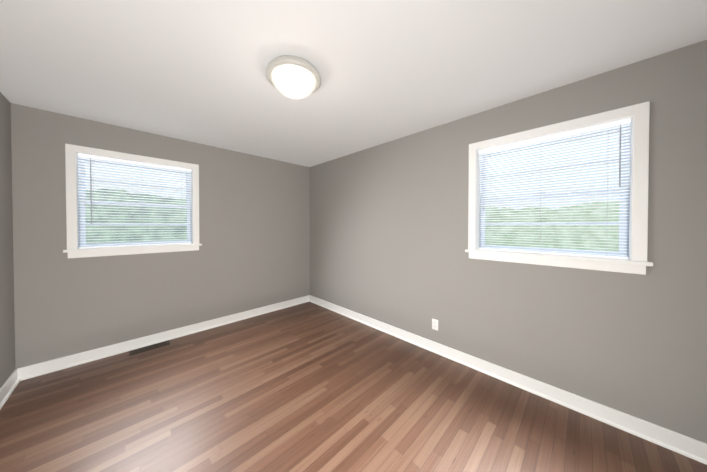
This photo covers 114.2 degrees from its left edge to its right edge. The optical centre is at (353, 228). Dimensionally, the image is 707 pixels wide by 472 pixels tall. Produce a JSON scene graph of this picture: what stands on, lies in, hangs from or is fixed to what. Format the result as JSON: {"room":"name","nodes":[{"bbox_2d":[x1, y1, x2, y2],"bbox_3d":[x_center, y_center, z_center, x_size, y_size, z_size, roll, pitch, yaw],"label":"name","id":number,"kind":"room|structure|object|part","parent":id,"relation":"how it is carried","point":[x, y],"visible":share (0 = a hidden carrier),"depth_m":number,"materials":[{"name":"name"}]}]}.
{"room":"empty bedroom","nodes":[
{"label":"empty bedroom","id":0,"kind":"room"},
{"bbox_2d":[0,92,14,387],"bbox_3d":[-1.575,0.143,0.446,0.200,2.440,4.200,-1,1,-45],"label":"wall","id":1,"kind":"structure","parent":0,"point":[7,343],"depth_m":1.89,"materials":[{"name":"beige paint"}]},
{"bbox_2d":[0,369,19,409],"bbox_3d":[-1.494,1.308,0.540,0.028,0.107,4.200,-1,1,-45],"label":"baseboard","id":2,"kind":"structure","parent":1,"relation":"attached to","point":[8,387],"depth_m":1.86,"materials":[{"name":"white paint"}]},
{"bbox_2d":[11,103,309,368],"bbox_3d":[-1.962,0.110,3.162,3.480,2.440,0.200,-1,1,-45],"label":"wall","id":3,"kind":"structure","parent":0,"point":[252,252],"depth_m":2.60,"materials":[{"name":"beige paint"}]},
{"bbox_2d":[63,144,201,257],"bbox_3d":[-2.454,-0.271,2.654,1.120,1.105,0.262,-1,1,-45],"label":"window","id":4,"kind":"structure","parent":3,"relation":"in","point":[73,250],"depth_m":2.46,"materials":[{"name":"white paint"}]},
{"bbox_3d":[-2.487,-0.281,2.687,0.950,0.955,0.063,-1,1,-45],"label":"back window sash","id":5,"kind":"part","parent":4,"relation":"part of","materials":[{"name":"white plastic"}]},
{"bbox_2d":[78,153,191,247],"bbox_3d":[-2.430,-0.282,2.629,0.938,0.950,0.032,-1,1,-45],"label":"window blind","id":6,"kind":"object","parent":4,"relation":"attached to","point":[80,156],"visible":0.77,"depth_m":2.57,"materials":[{"name":"white plastic"}]},
{"bbox_3d":[-2.488,-0.281,2.688,0.870,0.875,0.037,-1,1,-45],"label":"glass","id":7,"kind":"part","parent":4,"relation":"part of","materials":[{"name":"clear glass"}]},
{"bbox_3d":[-2.412,-0.275,2.637,0.814,0.915,0.042,-1,1,-45],"label":"cord","id":8,"kind":"part","parent":4,"relation":"part of","materials":[{"name":"grey plastic"}]},
{"bbox_2d":[17,295,309,380],"bbox_3d":[-1.882,1.278,3.095,3.080,0.107,0.028,-1,1,-45],"label":"baseboard","id":9,"kind":"structure","parent":3,"relation":"attached to","point":[39,369],"depth_m":2.57,"materials":[{"name":"white paint"}]},
{"bbox_2d":[0,301,706,471],"bbox_3d":[-0.412,1.409,1.617,3.480,0.120,4.600,-1,1,-45],"label":"floor","id":10,"kind":"structure","parent":0,"point":[309,386],"depth_m":1.65,"materials":[{"name":"brown wood"}]},
{"bbox_2d":[129,340,169,355],"bbox_3d":[-2.284,1.335,2.572,0.340,0.005,0.125,-1,1,-45],"label":"floor vent","id":11,"kind":"object","parent":10,"relation":"in","point":[148,348],"visible":1,"depth_m":2.56,"materials":[{"name":"brown metal"}]},
{"bbox_2d":[0,0,706,166],"bbox_3d":[-0.412,-1.151,1.587,3.480,0.120,4.600,-1,1,-45],"label":"ceiling","id":12,"kind":"structure","parent":0,"point":[195,70],"depth_m":1.45,"materials":[{"name":"white paint"}]},
{"bbox_2d":[266,55,320,98],"bbox_3d":[-0.412,-1.002,1.588,0.372,0.178,0.372,-1,1,-45],"label":"ceiling light","id":13,"kind":"object","parent":12,"relation":"attached to","point":[293,77],"visible":1,"depth_m":1.49,"materials":[{"name":"white glass"}]},
{"bbox_2d":[310,40,706,443],"bbox_3d":[0.752,0.115,2.758,0.200,2.440,4.200,-1,1,-45],"label":"wall","id":14,"kind":"structure","parent":0,"point":[389,233],"depth_m":1.82,"materials":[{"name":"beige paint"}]},
{"bbox_2d":[432,318,437,330],"bbox_3d":[0.886,1.041,2.485,0.009,0.115,0.070,-1,1,-45],"label":"electrical outlet","id":15,"kind":"object","parent":14,"relation":"attached to","point":[434,324],"visible":1,"depth_m":2.48,"materials":[{"name":"white plastic"}]},
{"bbox_2d":[310,295,706,464],"bbox_3d":[0.671,1.283,2.691,0.028,0.107,4.200,-1,1,-45],"label":"baseboard","id":16,"kind":"structure","parent":14,"relation":"attached to","point":[691,448],"depth_m":1.77,"materials":[{"name":"white paint"}]},
{"bbox_2d":[465,101,652,274],"bbox_3d":[1.571,-0.262,1.913,0.262,1.105,1.120,-1,1,-45],"label":"window","id":17,"kind":"structure","parent":14,"relation":"in","point":[636,262],"depth_m":1.68,"materials":[{"name":"white paint"}]},
{"bbox_3d":[1.605,-0.273,1.947,0.037,0.875,0.870,-1,1,-45],"label":"glass","id":18,"kind":"part","parent":17,"relation":"part of","materials":[{"name":"clear glass"}]},
{"bbox_3d":[1.543,-0.266,1.883,0.042,0.915,0.854,-1,1,-45],"label":"cord","id":19,"kind":"part","parent":17,"relation":"part of","materials":[{"name":"grey plastic"}]},
{"bbox_2d":[478,118,630,258],"bbox_3d":[1.546,-0.273,1.888,0.030,0.950,0.938,-1,1,-45],"label":"window blind","id":20,"kind":"object","parent":17,"relation":"attached to","point":[570,133],"visible":0.88,"depth_m":1.81,"materials":[{"name":"white plastic"}]},
{"bbox_3d":[1.605,-0.273,1.946,0.063,0.955,0.950,-1,1,-45],"label":"right window sash","id":21,"kind":"part","parent":17,"relation":"part of","materials":[{"name":"white plastic"}]}
]}

